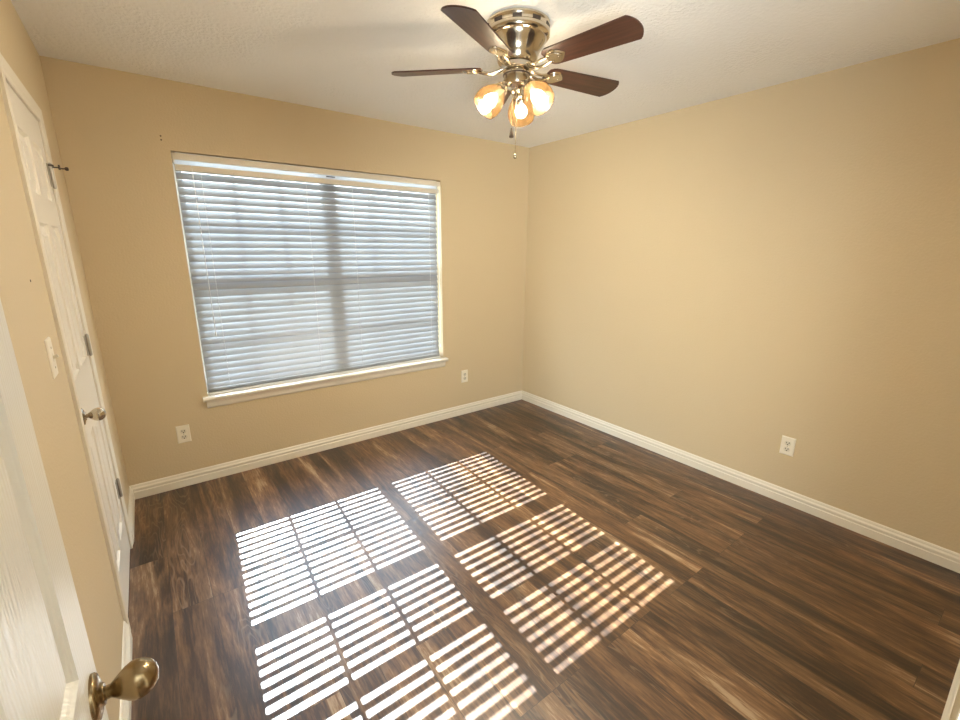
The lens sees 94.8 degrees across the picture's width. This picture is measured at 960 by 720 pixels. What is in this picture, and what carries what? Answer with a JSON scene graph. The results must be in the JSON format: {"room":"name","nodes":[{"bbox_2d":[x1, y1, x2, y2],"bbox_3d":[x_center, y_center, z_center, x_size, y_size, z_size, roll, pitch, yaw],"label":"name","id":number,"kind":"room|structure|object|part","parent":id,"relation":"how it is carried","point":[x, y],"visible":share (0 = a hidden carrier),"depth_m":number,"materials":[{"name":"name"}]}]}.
{"room":"empty bedroom","nodes":[
{"label":"empty bedroom","id":0,"kind":"room"},
{"bbox_2d":[0,0,128,719],"bbox_3d":[-1.202,0.037,1.097,0.140,2.440,3.420,-10,17,-36],"label":"wall","id":1,"kind":"structure","parent":0,"point":[26,305],"depth_m":1.32,"materials":[{"name":"beige paint"}]},
{"bbox_2d":[44,337,58,378],"bbox_3d":[-1.278,-0.008,1.326,0.019,0.117,0.074,-10,17,-36],"label":"light switch","id":2,"kind":"object","parent":1,"relation":"attached to","point":[48,344],"visible":1,"depth_m":1.31,"materials":[{"name":"beige plastic"}]},
{"bbox_2d":[0,53,133,628],"bbox_3d":[-1.674,0.045,1.777,0.132,2.088,0.744,-10,17,-36],"label":"trim","id":3,"kind":"structure","parent":1,"relation":"attached to","point":[7,75],"depth_m":1.59,"materials":[{"name":"beige paint"}]},
{"bbox_2d":[7,84,129,613],"bbox_3d":[-1.622,0.058,1.829,0.106,2.018,0.636,-10,17,-36],"label":"door","id":4,"kind":"structure","parent":1,"relation":"in","point":[41,177],"depth_m":1.79,"materials":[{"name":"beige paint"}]},
{"bbox_3d":[-1.444,0.205,1.659,0.062,0.051,0.051,-10,17,-36],"label":"knob","id":5,"kind":"part","parent":4,"relation":"part of","materials":[{"name":"gold metal"}]},
{"bbox_2d":[119,486,134,719],"bbox_3d":[-1.181,1.153,1.472,0.015,0.093,3.305,-10,17,-36],"label":"baseboard","id":6,"kind":"structure","parent":1,"relation":"attached to","point":[125,706],"depth_m":1.68,"materials":[{"name":"beige paint"}]},
{"bbox_2d":[40,56,528,485],"bbox_3d":[-0.900,-0.556,3.467,3.511,2.440,0.130,-10,17,-36],"label":"wall","id":7,"kind":"structure","parent":0,"point":[109,124],"depth_m":2.83,"materials":[{"name":"beige paint"}]},
{"bbox_2d":[175,424,191,443],"bbox_3d":[-1.917,0.479,2.856,0.074,0.117,0.009,-10,17,-36],"label":"wall outlet","id":8,"kind":"object","parent":7,"relation":"attached to","point":[183,433],"visible":1,"depth_m":2.85,"materials":[{"name":"beige plastic"}]},
{"bbox_2d":[172,163,438,392],"bbox_3d":[-1.115,-0.634,3.326,1.820,1.484,0.055,-10,17,-36],"label":"window","id":9,"kind":"structure","parent":7,"relation":"in","point":[172,163],"depth_m":2.81,"materials":[{"name":"white plastic"}]},
{"bbox_2d":[171,152,440,394],"bbox_3d":[-1.073,-0.618,3.272,1.813,1.484,0.078,-10,17,-36],"label":"window blind","id":10,"kind":"object","parent":9,"relation":"attached to","point":[289,299],"visible":1,"depth_m":3.14,"materials":[{"name":"white plastic"}]},
{"bbox_3d":[-1.706,-0.654,2.735,0.010,1.024,0.010,-10,17,-36],"label":"tilt cord","id":11,"kind":"part","parent":10,"relation":"part of","materials":[{"name":"white plastic"}]},
{"bbox_3d":[-1.695,-0.501,2.829,0.003,1.435,0.034,-10,17,-36],"label":"ladder cord","id":12,"kind":"part","parent":10,"relation":"part of","materials":[{"name":"white fabric"}]},
{"bbox_3d":[-1.203,-0.588,3.187,0.003,1.435,0.034,-10,17,-36],"label":"ladder cord","id":13,"kind":"part","parent":10,"relation":"part of","materials":[{"name":"white fabric"}]},
{"bbox_3d":[-1.088,0.095,3.450,1.783,0.015,0.052,-10,17,-36],"label":"rail","id":14,"kind":"part","parent":10,"relation":"part of","materials":[{"name":"white plastic"}]},
{"bbox_3d":[-0.942,-0.634,3.376,0.003,1.435,0.034,-10,17,-36],"label":"ladder cord","id":15,"kind":"part","parent":10,"relation":"part of","materials":[{"name":"white fabric"}]},
{"bbox_3d":[-0.430,-0.725,3.749,0.003,1.435,0.034,-10,17,-36],"label":"ladder cord","id":16,"kind":"part","parent":10,"relation":"part of","materials":[{"name":"white fabric"}]},
{"bbox_3d":[-0.363,-0.762,3.747,0.050,1.330,0.014,-5,15,-20],"label":"lift cord","id":17,"kind":"part","parent":10,"relation":"part of","materials":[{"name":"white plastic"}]},
{"bbox_2d":[130,390,521,498],"bbox_3d":[-0.863,0.597,3.696,3.271,0.093,0.015,-10,17,-36],"label":"baseboard","id":18,"kind":"structure","parent":7,"relation":"attached to","point":[157,486],"depth_m":3.34,"materials":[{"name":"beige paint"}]},
{"bbox_2d":[203,357,448,407],"bbox_3d":[-1.068,0.144,3.451,1.881,0.080,0.118,-10,17,-36],"label":"trim","id":19,"kind":"structure","parent":7,"relation":"attached to","point":[233,397],"depth_m":3.29,"materials":[{"name":"beige paint"}]},
{"bbox_2d":[461,370,467,382],"bbox_3d":[-0.144,0.152,4.142,0.074,0.117,0.009,-10,17,-36],"label":"wall outlet","id":20,"kind":"object","parent":7,"relation":"attached to","point":[464,373],"visible":1,"depth_m":4.14,"materials":[{"name":"beige plastic"}]},
{"bbox_2d":[11,0,959,147],"bbox_3d":[-0.088,-1.150,0.591,5.391,0.120,5.330,-10,17,-36],"label":"ceiling","id":21,"kind":"structure","parent":0,"point":[333,55],"depth_m":2.05,"materials":[{"name":"white paint"}]},
{"bbox_2d":[391,5,643,158],"bbox_3d":[0.188,-1.142,1.895,1.041,0.526,1.042,-10,17,-36],"label":"ceiling fan","id":22,"kind":"object","parent":21,"relation":"hanging from","point":[516,36],"visible":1,"depth_m":1.78,"materials":[{"name":"brown wood"}]},
{"bbox_3d":[-0.189,-1.253,1.921,0.398,0.006,0.132,2,26,8],"label":"blade","id":23,"kind":"part","parent":22,"relation":"part of","materials":[{"name":"brown wood"}]},
{"bbox_3d":[0.004,-1.164,1.570,0.132,0.006,0.398,20,21,21],"label":"blade","id":24,"kind":"part","parent":22,"relation":"part of","materials":[{"name":"brown wood"}]},
{"bbox_3d":[0.041,-1.105,1.881,0.138,0.140,0.121,-10,17,-36],"label":"lamp shade","id":25,"kind":"part","parent":22,"relation":"part of","materials":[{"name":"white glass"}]},
{"bbox_2d":[494,15,501,20],"bbox_3d":[0.073,-1.353,1.749,0.036,0.012,0.009,13,19,40],"label":"vent","id":26,"kind":"object","parent":22,"relation":"attached to","point":[496,17],"depth_m":1.74,"materials":[{"name":"brown metal"}]},
{"bbox_3d":[0.097,-1.323,2.208,0.132,0.006,0.398,-14,16,-7],"label":"blade","id":27,"kind":"part","parent":22,"relation":"part of","materials":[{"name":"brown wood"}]},
{"bbox_3d":[0.154,-1.028,1.897,0.005,0.262,0.004,-10,17,-36],"label":"pull chain","id":28,"kind":"part","parent":22,"relation":"part of","materials":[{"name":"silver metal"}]},
{"bbox_2d":[513,12,521,15],"bbox_3d":[0.145,-1.345,1.718,0.036,0.012,0.009,2,14,5],"label":"vent","id":29,"kind":"object","parent":22,"relation":"attached to","point":[514,13],"depth_m":1.71,"materials":[{"name":"brown metal"}]},
{"bbox_3d":[0.186,-1.140,2.022,0.132,0.140,0.125,-10,17,-36],"label":"lamp shade","id":30,"kind":"part","parent":22,"relation":"part of","materials":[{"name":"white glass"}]},
{"bbox_2d":[533,13,540,18],"bbox_3d":[0.222,-1.349,1.734,0.036,0.012,0.009,-8,16,-29],"label":"vent","id":31,"kind":"object","parent":22,"relation":"attached to","point":[535,15],"depth_m":1.73,"materials":[{"name":"brown metal"}]},
{"bbox_3d":[0.239,-1.091,1.829,0.121,0.140,0.140,-10,17,-36],"label":"lamp shade","id":32,"kind":"part","parent":22,"relation":"part of","materials":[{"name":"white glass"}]},
{"bbox_3d":[0.238,-1.090,1.828,0.054,0.060,0.060,-10,17,-36],"label":"bulb","id":33,"kind":"part","parent":22,"relation":"part of","materials":[{"name":"white glass"}]},
{"bbox_3d":[0.465,-1.278,2.034,0.398,0.006,0.132,-7,4,-27],"label":"blade","id":34,"kind":"part","parent":22,"relation":"part of","materials":[{"name":"brown wood"}]},
{"bbox_3d":[0.408,-1.179,1.640,0.398,0.006,0.132,14,7,42],"label":"blade","id":35,"kind":"part","parent":22,"relation":"part of","materials":[{"name":"brown wood"}]},
{"bbox_2d":[128,399,959,719],"bbox_3d":[-0.102,1.333,1.214,5.391,0.120,5.330,-10,17,-36],"label":"floor","id":36,"kind":"structure","parent":0,"point":[521,559],"depth_m":2.02,"materials":[{"name":"wood"}]},
{"bbox_2d":[522,38,959,553],"bbox_3d":[2.054,-0.268,2.386,0.120,2.440,5.200,-10,17,-36],"label":"wall","id":37,"kind":"structure","parent":0,"point":[717,281],"depth_m":2.62,"materials":[{"name":"beige paint"}]},
{"bbox_2d":[522,390,959,572],"bbox_3d":[1.426,0.692,3.367,0.015,0.093,3.305,-10,17,-36],"label":"baseboard","id":38,"kind":"structure","parent":37,"relation":"attached to","point":[941,556],"depth_m":2.77,"materials":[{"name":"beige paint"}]},
{"bbox_2d":[779,435,795,456],"bbox_3d":[1.883,0.528,2.704,0.009,0.117,0.074,-10,17,-36],"label":"wall outlet","id":39,"kind":"object","parent":37,"relation":"attached to","point":[787,446],"visible":1,"depth_m":2.70,"materials":[{"name":"beige plastic"}]},
{"bbox_2d":[949,685,959,719],"bbox_3d":[1.153,0.123,0.807,3.271,2.440,0.115,-10,17,-36],"label":"wall","id":40,"kind":"structure","parent":0,"point":[956,706],"depth_m":1.23,"materials":[{"name":"beige paint"}]},
{"bbox_2d":[0,299,158,719],"bbox_3d":[-0.328,0.437,0.346,0.112,2.018,0.811,-10,17,-36],"label":"door","id":41,"kind":"structure","parent":40,"relation":"in","point":[48,671],"depth_m":0.52,"materials":[{"name":"beige paint"}]},
{"bbox_3d":[-0.522,0.480,0.659,0.068,0.055,0.055,-10,17,-36],"label":"knob","id":42,"kind":"part","parent":41,"relation":"part of","materials":[{"name":"gold metal"}]},
{"bbox_2d":[941,660,959,719],"bbox_3d":[1.504,1.178,1.432,2.281,0.093,0.015,-10,17,-36],"label":"baseboard","id":43,"kind":"structure","parent":40,"relation":"attached to","point":[950,701],"depth_m":1.49,"materials":[{"name":"beige paint"}]}
]}

